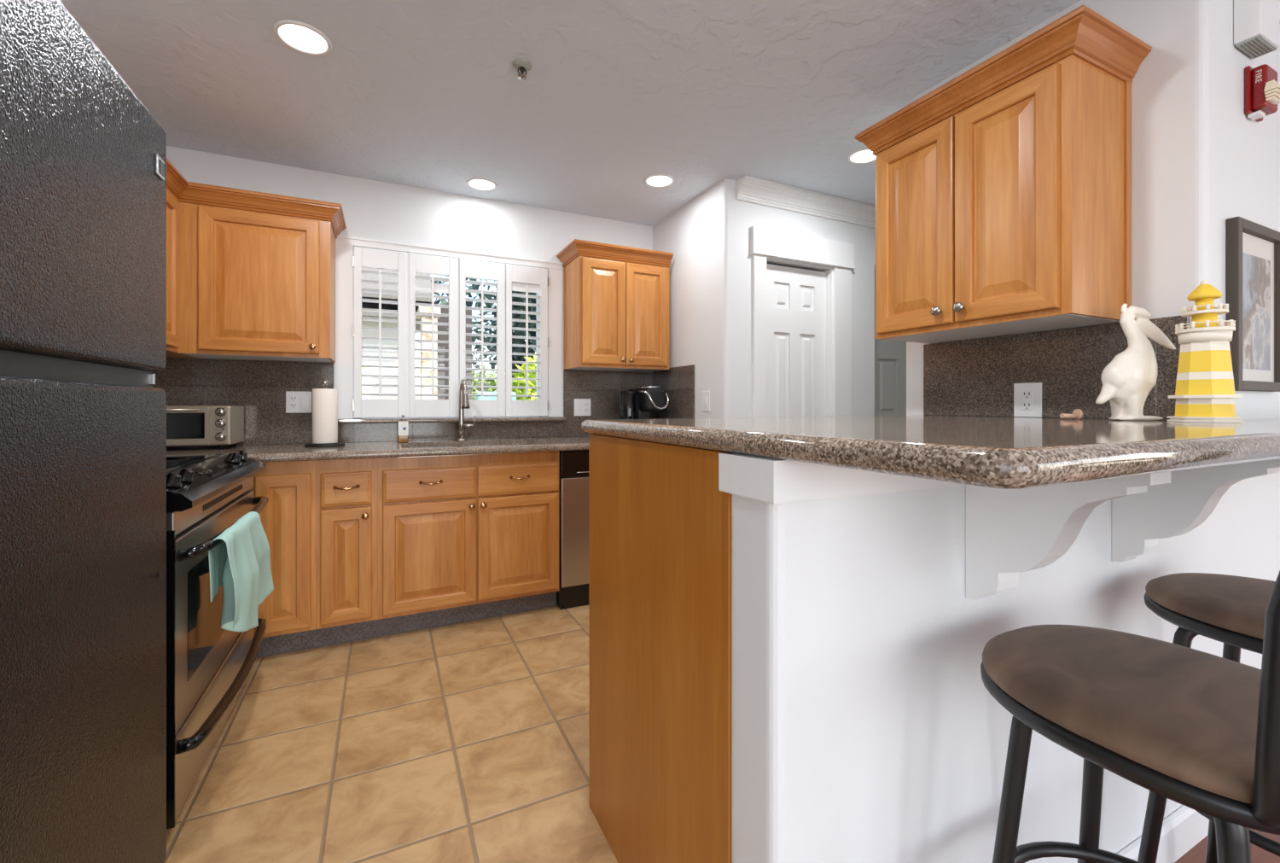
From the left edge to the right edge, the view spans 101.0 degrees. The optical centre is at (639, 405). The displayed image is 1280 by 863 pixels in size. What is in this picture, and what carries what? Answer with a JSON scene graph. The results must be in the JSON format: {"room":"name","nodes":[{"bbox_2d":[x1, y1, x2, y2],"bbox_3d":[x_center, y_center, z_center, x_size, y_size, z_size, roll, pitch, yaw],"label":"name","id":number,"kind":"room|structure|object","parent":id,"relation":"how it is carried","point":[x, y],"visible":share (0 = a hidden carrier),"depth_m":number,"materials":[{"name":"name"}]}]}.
{"room":"kitchen","nodes":[
{"label":"kitchen","id":0,"kind":"room"},
{"bbox_2d":[166,145,652,422],"bbox_3d":[-1.198,-0.080,3.236,2.940,2.400,0.150,0,0,-26],"label":"wall","id":1,"kind":"structure","parent":0,"point":[372,209],"depth_m":3.12,"materials":[{"name":"white paint"}]},
{"bbox_2d":[152,357,333,447],"bbox_3d":[-2.088,-0.015,2.716,0.883,0.441,0.010,0,0,-26],"label":"backsplash","id":2,"kind":"structure","parent":1,"relation":"attached to","point":[261,386],"depth_m":2.75,"materials":[{"name":"stone"}]},
{"bbox_2d":[285,390,311,413],"bbox_3d":[-1.829,-0.018,2.829,0.116,0.114,0.011,0,0,-26],"label":"wall outlet","id":3,"kind":"object","parent":2,"relation":"attached to","point":[296,402],"visible":1,"depth_m":2.83,"materials":[{"name":"white plastic"}]},
{"bbox_2d":[166,157,346,362],"bbox_3d":[-1.808,-0.618,2.212,0.945,0.764,1.158,0,0,-26],"label":"upper cabinet","id":4,"kind":"object","parent":1,"relation":"attached to","point":[251,275],"visible":0.51,"depth_m":2.48,"materials":[{"name":"brown wood"}]},
{"bbox_2d":[333,234,563,418],"bbox_3d":[-1.127,-0.431,3.248,1.322,1.013,0.154,0,0,-26],"label":"window","id":5,"kind":"structure","parent":1,"relation":"in","point":[343,366],"depth_m":3.06,"materials":[{"name":"white paint"}]},
{"bbox_2d":[352,245,406,418],"bbox_3d":[-1.478,-0.408,3.001,0.274,0.956,0.075,0,0,-26],"label":"shutter panel","id":6,"kind":"object","parent":5,"relation":"attached to","point":[363,257],"visible":1,"depth_m":2.99,"materials":[{"name":"white paint"}]},
{"bbox_2d":[409,252,458,417],"bbox_3d":[-1.219,-0.408,3.127,0.271,0.956,0.075,0,0,-26],"label":"shutter panel","id":7,"kind":"object","parent":5,"relation":"attached to","point":[424,264],"visible":0.99,"depth_m":3.12,"materials":[{"name":"white paint"}]},
{"bbox_2d":[459,258,505,417],"bbox_3d":[-0.969,-0.408,3.247,0.271,0.956,0.075,0,0,-26],"label":"shutter panel","id":8,"kind":"object","parent":5,"relation":"attached to","point":[468,268],"visible":0.94,"depth_m":3.24,"materials":[{"name":"white paint"}]},
{"bbox_2d":[505,263,548,416],"bbox_3d":[-0.719,-0.408,3.368,0.272,0.956,0.075,0,0,-26],"label":"shutter panel","id":9,"kind":"object","parent":5,"relation":"attached to","point":[521,278],"visible":1,"depth_m":3.35,"materials":[{"name":"white paint"}]},
{"bbox_2d":[337,420,564,442],"bbox_3d":[-1.097,0.153,3.195,1.318,0.105,0.010,0,0,-26],"label":"backsplash","id":10,"kind":"structure","parent":1,"relation":"attached to","point":[417,431],"depth_m":3.16,"materials":[{"name":"stone"}]},
{"bbox_2d":[337,416,565,423],"bbox_3d":[-1.087,0.087,3.174,1.318,0.025,0.057,0,0,-26],"label":"window ledge","id":11,"kind":"object","parent":1,"relation":"attached to","point":[547,418],"visible":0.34,"depth_m":3.12,"materials":[{"name":"stone"}]},
{"bbox_2d":[563,369,651,436],"bbox_3d":[-0.210,-0.015,3.624,0.653,0.441,0.010,0,0,-26],"label":"backsplash","id":12,"kind":"structure","parent":1,"relation":"attached to","point":[603,388],"depth_m":3.58,"materials":[{"name":"stone"}]},
{"bbox_2d":[574,398,590,415],"bbox_3d":[-0.383,0.013,3.528,0.118,0.114,0.011,0,0,-26],"label":"wall outlet","id":13,"kind":"object","parent":12,"relation":"attached to","point":[582,406],"visible":1,"depth_m":3.53,"materials":[{"name":"white plastic"}]},
{"bbox_2d":[556,238,673,372],"bbox_3d":[-0.166,-0.614,3.449,0.678,0.756,0.361,0,0,-26],"label":"upper cabinet","id":14,"kind":"object","parent":1,"relation":"attached to","point":[617,297],"visible":1,"depth_m":3.33,"materials":[{"name":"brown wood"}]},
{"bbox_2d":[59,0,1080,226],"bbox_3d":[1.517,-1.330,0.378,5.540,0.100,7.660,0,0,-26],"label":"ceiling","id":15,"kind":"structure","parent":0,"point":[614,95],"depth_m":2.09,"materials":[{"name":"white paint"}]},
{"bbox_2d":[273,19,331,55],"bbox_3d":[-1.172,-1.276,1.838,0.174,0.008,0.174,0,0,-26],"label":"recessed light","id":16,"kind":"object","parent":15,"relation":"in","point":[300,37],"visible":1,"depth_m":1.83,"materials":[{"name":"white paint"}]},
{"bbox_2d":[465,177,497,191],"bbox_3d":[-0.914,-1.276,3.051,0.174,0.008,0.174,0,0,-26],"label":"recessed light","id":17,"kind":"object","parent":15,"relation":"in","point":[479,183],"visible":1,"depth_m":3.04,"materials":[{"name":"white paint"}]},
{"bbox_2d":[512,58,531,80],"bbox_3d":[-0.443,-1.256,1.985,0.072,0.048,0.072,0,0,-26],"label":"sprinkler","id":18,"kind":"object","parent":15,"relation":"attached to","point":[521,65],"visible":1,"depth_m":1.98,"materials":[{"name":"grey metal"}]},
{"bbox_2d":[644,173,674,187],"bbox_3d":[0.111,-1.276,3.002,0.174,0.008,0.174,0,0,-26],"label":"recessed light","id":19,"kind":"object","parent":15,"relation":"in","point":[660,180],"visible":1,"depth_m":3.00,"materials":[{"name":"white paint"}]},
{"bbox_2d":[847,147,875,163],"bbox_3d":[1.154,-1.276,2.702,0.174,0.008,0.174,0,0,-26],"label":"recessed light","id":20,"kind":"object","parent":15,"relation":"in","point":[864,155],"visible":0.68,"depth_m":2.71,"materials":[{"name":"white paint"}]},
{"bbox_2d":[163,591,1279,862],"bbox_3d":[1.517,1.145,0.378,5.540,0.050,7.660,0,0,-26],"label":"floor","id":21,"kind":"structure","parent":0,"point":[468,741],"depth_m":1.68,"materials":[{"name":"beige tile"}]},
{"bbox_2d":[0,0,166,862],"bbox_3d":[-1.220,0.238,0.726,0.675,1.740,0.770,0,0,-26],"label":"refrigerator","id":22,"kind":"object","parent":21,"relation":"on","point":[83,160],"visible":1,"depth_m":0.86,"materials":[{"name":"black metal"}]},
{"bbox_2d":[166,448,268,829],"bbox_3d":[-1.646,0.632,1.643,0.725,0.915,0.930,0,0,-26],"label":"range","id":23,"kind":"object","parent":21,"relation":"on","point":[208,666],"visible":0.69,"depth_m":1.51,"materials":[{"name":"black metal"}]},
{"bbox_2d":[166,453,265,511],"bbox_3d":[-1.666,0.234,1.633,0.682,0.077,0.929,0,0,-26],"label":"cooktop","id":24,"kind":"object","parent":23,"relation":"in","point":[210,474],"depth_m":1.66,"materials":[{"name":"black metal"}]},
{"bbox_2d":[208,511,273,632],"bbox_3d":[-1.275,0.552,1.693,0.080,0.365,0.562,0,0,-26],"label":"tea towel","id":25,"kind":"object","parent":23,"relation":"hanging from","point":[241,563],"visible":0.99,"depth_m":1.63,"materials":[{"name":"teal fabric"}]},
{"bbox_2d":[249,459,317,657],"bbox_3d":[-1.961,0.682,2.448,0.840,0.875,0.565,0,0,-26],"label":"base cabinet","id":26,"kind":"object","parent":21,"relation":"on","point":[288,519],"visible":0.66,"depth_m":2.35,"materials":[{"name":"brown wood"}]},
{"bbox_2d":[166,436,589,462],"bbox_3d":[-1.058,0.225,2.862,2.862,0.038,0.642,0,0,-26],"label":"countertop","id":27,"kind":"structure","parent":26,"relation":"on","point":[282,452],"depth_m":2.61,"materials":[{"name":"stone"}]},
{"bbox_2d":[166,405,244,448],"bbox_3d":[-2.156,0.103,2.494,0.408,0.206,0.303,0,0,-26],"label":"toaster oven","id":28,"kind":"object","parent":27,"relation":"on","point":[220,426],"visible":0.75,"depth_m":2.43,"materials":[{"name":"silver metal"}]},
{"bbox_2d":[304,379,345,447],"bbox_3d":[-1.610,0.038,2.698,0.180,0.335,0.180,0,0,-26],"label":"paper towel holder","id":29,"kind":"object","parent":27,"relation":"on","point":[324,382],"visible":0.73,"depth_m":2.65,"materials":[{"name":"black metal"}]},
{"bbox_2d":[312,388,337,443],"bbox_3d":[-1.610,0.053,2.698,0.113,0.276,0.113,0,0,-26],"label":"paper towel roll","id":30,"kind":"object","parent":29,"relation":"on","point":[324,400],"visible":1,"depth_m":2.65,"materials":[{"name":"white paper"}]},
{"bbox_2d":[397,414,408,442],"bbox_3d":[-1.320,0.130,2.943,0.055,0.152,0.057,0,0,-26],"label":"soap bottle","id":31,"kind":"object","parent":27,"relation":"on","point":[403,436],"visible":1,"depth_m":2.92,"materials":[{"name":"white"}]},
{"bbox_2d":[455,378,476,441],"bbox_3d":[-1.002,0.026,3.061,0.112,0.360,0.167,0,0,-26],"label":"faucet","id":32,"kind":"object","parent":27,"relation":"on","point":[463,403],"visible":1,"depth_m":3.08,"materials":[{"name":"silver metal"}]},
{"bbox_2d":[402,451,543,457],"bbox_3d":[-0.921,0.322,2.881,0.740,0.156,0.430,0,0,-26],"label":"sink","id":33,"kind":"object","parent":27,"relation":"in","point":[534,451],"visible":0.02,"depth_m":2.68,"materials":[{"name":"silver metal"}]},
{"bbox_2d":[620,385,669,418],"bbox_3d":[0.005,0.041,3.447,0.270,0.328,0.317,0,0,-26],"label":"coffee maker","id":34,"kind":"object","parent":27,"relation":"on","point":[645,402],"visible":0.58,"depth_m":3.38,"materials":[{"name":"black plastic"}]},
{"bbox_2d":[316,458,378,646],"bbox_3d":[-1.463,0.682,2.670,0.250,0.875,0.600,0,0,-26],"label":"base cabinet","id":35,"kind":"object","parent":21,"relation":"on","point":[347,489],"visible":0.99,"depth_m":2.44,"materials":[{"name":"brown wood"}]},
{"bbox_2d":[378,450,559,636],"bbox_3d":[-0.949,0.682,2.918,0.890,0.875,0.600,0,0,-26],"label":"base cabinet","id":36,"kind":"object","parent":21,"relation":"on","point":[462,538],"visible":1,"depth_m":2.67,"materials":[{"name":"brown wood"}]},
{"bbox_2d":[558,449,589,609],"bbox_3d":[-0.281,0.682,3.251,0.596,0.875,0.582,0,0,-26],"label":"dishwasher","id":37,"kind":"object","parent":21,"relation":"on","point":[574,465],"visible":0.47,"depth_m":2.91,"materials":[{"name":"silver metal"}]},
{"bbox_2d":[589,433,733,862],"bbox_3d":[0.659,0.600,1.492,1.465,1.040,0.672,0,0,-26],"label":"base cabinet","id":38,"kind":"object","parent":21,"relation":"on","point":[660,519],"visible":0.27,"depth_m":1.10,"materials":[{"name":"brown wood"}]},
{"bbox_2d":[980,570,1279,862],"bbox_3d":[0.711,0.577,0.703,0.384,1.086,0.428,0,0,-26],"label":"bar stool","id":39,"kind":"object","parent":21,"relation":"on","point":[1199,730],"visible":1,"depth_m":0.66,"materials":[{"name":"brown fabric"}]},
{"bbox_2d":[982,624,1261,803],"bbox_3d":[0.701,0.385,0.723,0.380,0.038,0.380,0,0,-26],"label":"seat cushion","id":40,"kind":"object","parent":39,"relation":"on","point":[1179,720],"depth_m":0.67,"materials":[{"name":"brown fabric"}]},
{"bbox_2d":[1137,572,1279,862],"bbox_3d":[1.237,0.577,0.982,0.384,1.086,0.428,0,0,-23],"label":"bar stool","id":41,"kind":"object","parent":21,"relation":"on","point":[1230,610],"visible":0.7,"depth_m":1.04,"materials":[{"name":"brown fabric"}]},
{"bbox_2d":[1145,572,1275,639],"bbox_3d":[1.228,0.385,1.002,0.380,0.038,0.380,0,0,-23],"label":"seat cushion","id":42,"kind":"object","parent":41,"relation":"on","point":[1224,606],"depth_m":1.02,"materials":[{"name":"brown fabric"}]},
{"bbox_2d":[652,178,875,418],"bbox_3d":[1.399,-0.080,3.914,2.474,2.400,0.890,0,0,-26],"label":"wall","id":43,"kind":"structure","parent":0,"point":[708,238],"depth_m":3.19,"materials":[{"name":"white paint"}]},
{"bbox_2d":[651,364,694,418],"bbox_3d":[0.213,-0.023,3.512,0.010,0.458,0.558,0,0,-26],"label":"backsplash","id":44,"kind":"structure","parent":43,"relation":"attached to","point":[678,382],"depth_m":3.43,"materials":[{"name":"stone"}]},
{"bbox_2d":[702,390,709,411],"bbox_3d":[0.390,-0.025,3.145,0.011,0.120,0.082,0,0,-26],"label":"light switch","id":45,"kind":"object","parent":43,"relation":"attached to","point":[706,394],"visible":1,"depth_m":3.13,"materials":[{"name":"white plastic"}]},
{"bbox_2d":[750,225,855,417],"bbox_3d":[0.984,0.044,3.257,0.807,2.152,0.132,0,0,-26],"label":"door","id":46,"kind":"structure","parent":43,"relation":"in","point":[802,317],"depth_m":3.26,"materials":[{"name":"white paint"}]},
{"bbox_2d":[735,174,875,228],"bbox_3d":[1.640,-1.226,3.489,2.390,0.107,0.086,0,0,-26],"label":"trim","id":47,"kind":"structure","parent":43,"relation":"attached to","point":[748,189],"depth_m":3.17,"materials":[{"name":"white paint"}]},
{"bbox_2d":[874,276,906,415],"bbox_3d":[1.912,0.106,3.800,0.810,2.012,0.101,0,0,-26],"label":"door","id":48,"kind":"structure","parent":43,"relation":"in","point":[890,356],"depth_m":3.76,"materials":[{"name":"grey paint"}]},
{"bbox_2d":[731,0,1279,862],"bbox_3d":[1.660,-0.080,1.983,3.685,2.400,0.905,0,0,-26],"label":"wall","id":49,"kind":"structure","parent":0,"point":[866,726],"depth_m":0.96,"materials":[{"name":"white paint"}]},
{"bbox_2d":[718,453,965,504],"bbox_3d":[1.822,0.111,1.620,3.689,0.062,0.138,0,0,-26],"label":"trim","id":50,"kind":"structure","parent":49,"relation":"attached to","point":[772,481],"depth_m":0.81,"materials":[{"name":"white paint"}]},
{"bbox_2d":[581,415,1279,488],"bbox_3d":[1.092,0.059,1.473,2.251,0.038,1.157,0,0,-26],"label":"countertop","id":51,"kind":"structure","parent":49,"relation":"on","point":[1003,452],"depth_m":0.68,"materials":[{"name":"stone"}]},
{"bbox_2d":[1059,408,1082,418],"bbox_3d":[1.225,0.025,1.502,0.049,0.029,0.029,0,0,0],"label":"stopper","id":52,"kind":"object","parent":51,"relation":"on","point":[1077,414],"visible":1,"depth_m":1.50,"materials":[{"name":"beige"}]},
{"bbox_2d":[1095,303,1175,420],"bbox_3d":[1.316,-0.115,1.398,0.191,0.312,0.075,0,0,12],"label":"pelican figurine","id":53,"kind":"object","parent":51,"relation":"on","point":[1127,381],"visible":1,"depth_m":1.39,"materials":[{"name":"beige ceramic"}]},
{"bbox_2d":[1167,279,1244,422],"bbox_3d":[1.377,-0.133,1.288,0.122,0.345,0.122,0,0,-34],"label":"lighthouse figurine","id":54,"kind":"object","parent":51,"relation":"on","point":[1205,386],"visible":1,"depth_m":1.26,"materials":[{"name":"yellow ceramic"}]},
{"bbox_2d":[855,4,1151,343],"bbox_3d":[1.144,-0.642,1.765,0.362,0.786,0.737,0,0,-26],"label":"upper cabinet","id":55,"kind":"object","parent":49,"relation":"attached to","point":[1003,190],"visible":1,"depth_m":1.55,"materials":[{"name":"brown wood"}]},
{"bbox_2d":[923,315,1189,419],"bbox_3d":[1.326,-0.104,1.793,0.010,0.287,0.785,0,0,-26],"label":"backsplash","id":56,"kind":"structure","parent":49,"relation":"attached to","point":[974,377],"depth_m":1.76,"materials":[{"name":"stone"}]},
{"bbox_2d":[1013,382,1041,417],"bbox_3d":[1.316,-0.018,1.792,0.009,0.116,0.086,0,0,-26],"label":"wall outlet","id":57,"kind":"object","parent":56,"relation":"attached to","point":[1027,397],"visible":1,"depth_m":1.79,"materials":[{"name":"white plastic"}]},
{"bbox_2d":[965,471,1170,599],"bbox_3d":[0.679,0.215,0.862,0.062,0.274,0.259,0,0,-26],"label":"corbel","id":58,"kind":"object","parent":49,"relation":"attached to","point":[1009,532],"visible":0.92,"depth_m":0.88,"materials":[{"name":"white paint"}]},
{"bbox_2d":[1117,805,1209,862],"bbox_3d":[1.825,1.070,1.612,3.691,0.100,0.125,0,0,-26],"label":"baseboard","id":59,"kind":"structure","parent":49,"relation":"attached to","point":[1184,828],"depth_m":1.31,"materials":[{"name":"white paint"}]},
{"bbox_2d":[1111,458,1279,561],"bbox_3d":[1.151,0.215,1.090,0.062,0.274,0.259,0,0,-26],"label":"corbel","id":60,"kind":"object","parent":49,"relation":"attached to","point":[1176,508],"visible":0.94,"depth_m":1.10,"materials":[{"name":"white paint"}]},
{"bbox_2d":[1226,216,1279,391],"bbox_3d":[1.786,-0.280,1.528,0.345,0.475,0.026,0,0,-26],"label":"framed picture","id":61,"kind":"object","parent":49,"relation":"attached to","point":[1253,249],"visible":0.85,"depth_m":1.52,"materials":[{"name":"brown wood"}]},
{"bbox_2d":[1242,252,1270,370],"bbox_3d":[1.784,-0.268,1.530,0.221,0.328,0.002,0,0,-26],"label":"print","id":62,"kind":"object","parent":61,"relation":"attached to","point":[1256,266],"depth_m":1.53},
{"bbox_2d":[1233,0,1279,58],"bbox_3d":[1.742,-1.094,1.492,0.135,0.172,0.054,0,0,-26],"label":"door chime","id":63,"kind":"object","parent":49,"relation":"attached to","point":[1256,22],"visible":1,"depth_m":1.47,"materials":[{"name":"white plastic"}]},
{"bbox_2d":[1235,34,1277,58],"bbox_3d":[1.742,-1.011,1.492,0.125,0.007,0.046,0,0,-26],"label":"grille","id":64,"kind":"object","parent":63,"relation":"attached to","point":[1254,45],"depth_m":1.48,"materials":[{"name":"grey"}]},
{"bbox_2d":[1244,64,1279,122],"bbox_3d":[1.798,-0.900,1.511,0.108,0.145,0.068,0,0,-26],"label":"fire alarm","id":65,"kind":"object","parent":49,"relation":"attached to","point":[1261,85],"visible":1,"depth_m":1.50,"materials":[{"name":"red plastic"}]},
{"label":"outside","id":66,"kind":"structure","parent":0,"visible":0},
{"bbox_3d":[-2.897,1.155,9.440,15.000,0.050,12.480,0,0,-26],"label":"floor","id":67,"kind":"structure","parent":66,"visible":0},
{"bbox_2d":[361,267,431,399],"bbox_3d":[-5.312,-0.675,6.096,5.340,3.610,1.600,0,0,-26],"label":"neighbor house","id":68,"kind":"structure","parent":67,"relation":"on","point":[393,371],"depth_m":6.59,"materials":[{"name":"beige paint"}]},
{"bbox_2d":[417,306,440,399],"bbox_3d":[-2.350,0.025,5.873,0.220,2.210,0.280,0,0,-26],"label":"porch column","id":69,"kind":"structure","parent":67,"relation":"on","point":[424,390],"depth_m":5.77,"materials":[{"name":"stone"}]},
{"bbox_2d":[436,307,471,399],"bbox_3d":[-2.277,-0.043,6.463,0.415,2.345,0.060,0,0,-26],"label":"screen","id":70,"kind":"object","parent":67,"relation":"on","point":[445,311],"visible":0.15,"depth_m":6.39,"materials":[{"name":"grey"}]},
{"bbox_2d":[418,275,496,372],"bbox_3d":[-3.898,-1.042,12.021,2.279,4.327,1.990,0,0,-26],"label":"tree","id":71,"kind":"object","parent":67,"relation":"on","point":[488,340],"visible":0.17,"depth_m":11.94,"materials":[{"name":"green plant"}]},
{"bbox_2d":[471,364,496,399],"bbox_3d":[-2.519,0.231,8.311,1.184,1.781,1.106,0,0,-26],"label":"bush","id":72,"kind":"object","parent":67,"relation":"on","point":[485,381],"visible":0.1,"depth_m":8.14,"materials":[{"name":"green plant"}]},
{"bbox_2d":[476,391,516,399],"bbox_3d":[-1.599,0.485,6.008,0.450,1.290,0.510,0,0,-26],"label":"patio chair","id":73,"kind":"object","parent":67,"relation":"on","point":[477,392],"visible":0.13,"depth_m":6.10,"materials":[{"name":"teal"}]},
{"bbox_2d":[488,290,536,395],"bbox_3d":[-2.095,-1.048,10.653,1.884,4.340,1.777,0,0,-26],"label":"tree","id":74,"kind":"object","parent":67,"relation":"on","point":[517,316],"visible":0.14,"depth_m":10.08,"materials":[{"name":"green plant"}]},
{"bbox_2d":[512,352,536,400],"bbox_3d":[-1.282,0.197,7.148,1.198,1.848,1.286,0,0,-26],"label":"bush","id":75,"kind":"object","parent":67,"relation":"on","point":[531,366],"visible":0.06,"depth_m":6.87,"materials":[{"name":"green plant"}]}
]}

